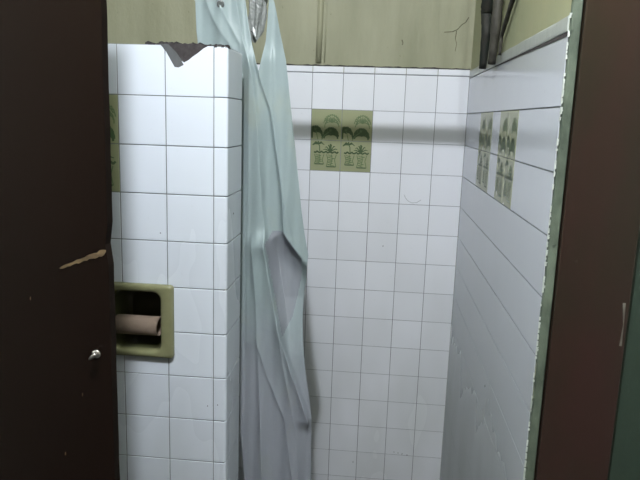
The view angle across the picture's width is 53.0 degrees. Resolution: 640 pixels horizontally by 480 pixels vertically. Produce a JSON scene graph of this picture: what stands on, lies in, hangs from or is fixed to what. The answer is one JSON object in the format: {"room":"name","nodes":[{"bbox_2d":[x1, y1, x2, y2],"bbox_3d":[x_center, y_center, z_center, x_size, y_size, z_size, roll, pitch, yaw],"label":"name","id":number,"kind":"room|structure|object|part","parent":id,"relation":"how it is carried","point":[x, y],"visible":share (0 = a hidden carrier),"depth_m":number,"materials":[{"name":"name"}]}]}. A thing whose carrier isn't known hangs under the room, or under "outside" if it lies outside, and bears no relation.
{"room":"bathroom","nodes":[
{"label":"bathroom","id":0,"kind":"room"},
{"bbox_2d":[108,41,241,479],"bbox_3d":[-0.372,0.295,1.996,1.641,1.652,0.929,3,11,5],"label":"wall partition","id":1,"kind":"structure","parent":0,"point":[176,210],"depth_m":1.47,"materials":[{"name":"tile"}]},
{"bbox_2d":[109,95,119,191],"bbox_3d":[-0.556,-0.220,1.445,0.214,0.214,0.005,3,11,5],"label":"decorative tile panel","id":2,"kind":"object","parent":1,"relation":"attached to","point":[113,99],"visible":0.06,"depth_m":1.43,"materials":[{"name":"tile"}]},
{"bbox_2d":[114,282,174,358],"bbox_3d":[-0.425,0.181,1.532,0.176,0.177,0.080,3,11,5],"label":"toilet paper holder","id":3,"kind":"object","parent":1,"relation":"attached to","point":[146,299],"visible":0.68,"depth_m":1.51,"materials":[{"name":"green ceramic"}]},
{"bbox_2d":[115,314,160,335],"bbox_3d":[-0.429,0.201,1.520,0.110,0.047,0.045,3,11,5],"label":"cardboard tube","id":4,"kind":"object","parent":3,"relation":"on","point":[125,323],"visible":0.85,"depth_m":1.50,"materials":[{"name":"brown cardboard"}]},
{"bbox_2d":[107,0,475,479],"bbox_3d":[0.192,-0.282,2.325,2.650,2.700,0.108,3,11,5],"label":"wall","id":5,"kind":"structure","parent":0,"point":[381,242],"depth_m":2.31,"materials":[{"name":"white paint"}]},
{"bbox_2d":[310,109,372,171],"bbox_3d":[0.075,-0.352,2.278,0.214,0.214,0.005,3,11,5],"label":"decorative tile panel","id":6,"kind":"object","parent":5,"relation":"attached to","point":[326,124],"visible":1,"depth_m":2.28,"materials":[{"name":"tile"}]},
{"bbox_2d":[440,0,583,479],"bbox_3d":[0.454,-0.149,1.667,0.020,2.700,1.194,3,11,5],"label":"wall","id":7,"kind":"structure","parent":0,"point":[506,258],"depth_m":1.38,"materials":[{"name":"white tile"}]},
{"bbox_2d":[476,112,493,192],"bbox_3d":[0.465,-0.251,1.816,0.005,0.214,0.214,3,11,5],"label":"decorative tile panel","id":8,"kind":"object","parent":7,"relation":"attached to","point":[486,123],"visible":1,"depth_m":1.81,"materials":[{"name":"tile"}]},
{"bbox_2d":[479,0,492,68],"bbox_3d":[0.443,-0.950,1.448,0.038,1.061,0.489,3,11,5],"label":"drain pipe","id":9,"kind":"object","parent":7,"relation":"attached to","point":[486,5],"visible":0.85,"depth_m":1.73,"materials":[{"name":"black metal"}]},
{"bbox_2d":[488,0,503,64],"bbox_3d":[0.450,-0.952,1.476,0.027,1.053,0.167,3,11,5],"label":"pipe","id":10,"kind":"object","parent":7,"relation":"attached to","point":[496,18],"visible":1,"depth_m":1.60,"materials":[{"name":"grey metal"}]},
{"bbox_2d":[494,110,518,208],"bbox_3d":[0.434,-0.192,1.499,0.005,0.214,0.214,3,11,5],"label":"decorative tile panel","id":11,"kind":"object","parent":7,"relation":"attached to","point":[508,130],"visible":1,"depth_m":1.49,"materials":[{"name":"tile"}]},
{"bbox_2d":[498,0,514,54],"bbox_3d":[0.386,-0.820,0.708,0.012,1.036,1.622,3,11,5],"label":"cable","id":12,"kind":"object","parent":7,"relation":"attached to","point":[511,2],"visible":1,"depth_m":1.53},
{"bbox_2d":[607,227,639,479],"bbox_3d":[0.968,-0.020,1.078,0.864,2.700,0.080,3,11,5],"label":"wall","id":13,"kind":"structure","parent":0,"point":[624,464],"depth_m":1.14,"materials":[{"name":"green paint"}]},
{"bbox_2d":[534,0,639,479],"bbox_3d":[0.466,0.240,1.179,0.124,2.120,0.113,3,11,5],"label":"door frame","id":14,"kind":"structure","parent":13,"relation":"attached to","point":[600,224],"depth_m":1.08,"materials":[{"name":"brown paint"}]},
{"bbox_3d":[0.063,-1.320,0.258,2.850,0.100,3.799,3,11,5],"label":"ceiling","id":15,"kind":"structure","parent":0,"visible":0},
{"bbox_3d":[-0.419,-1.066,1.502,1.500,0.893,0.044,3,11,5],"label":"curtain rod","id":16,"kind":"object","parent":15,"relation":"hanging from","visible":0},
{"bbox_2d":[195,0,310,479],"bbox_3d":[-0.176,0.216,1.703,0.376,1.769,0.079,3,11,5],"label":"shower curtain","id":17,"kind":"object","parent":16,"relation":"hanging from","point":[275,411],"visible":0.88,"depth_m":1.67,"materials":[{"name":"teal plastic"}]},
{"bbox_2d":[248,0,267,42],"bbox_3d":[-0.156,-0.557,1.582,0.044,0.140,0.043,-7,14,-40],"label":"plastic bag","id":18,"kind":"object","parent":16,"relation":"hanging from","point":[257,16],"visible":0.92,"depth_m":1.57,"materials":[{"name":"plastic"}]},
{"bbox_3d":[-1.166,0.216,1.016,0.225,2.120,0.090,3,11,5],"label":"post","id":19,"kind":"object","parent":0,"visible":0},
{"bbox_2d":[0,0,119,479],"bbox_3d":[-0.672,0.194,0.953,0.756,1.980,0.033,3,11,5],"label":"door","id":20,"kind":"structure","parent":19,"relation":"attached to","point":[59,398],"depth_m":0.89,"materials":[{"name":"brown paint"}]},
{"bbox_3d":[-0.318,0.161,0.903,0.014,0.016,0.015,3,11,5],"label":"latch knob","id":21,"kind":"part","parent":20,"relation":"part of","materials":[{"name":"silver metal"}]}
]}

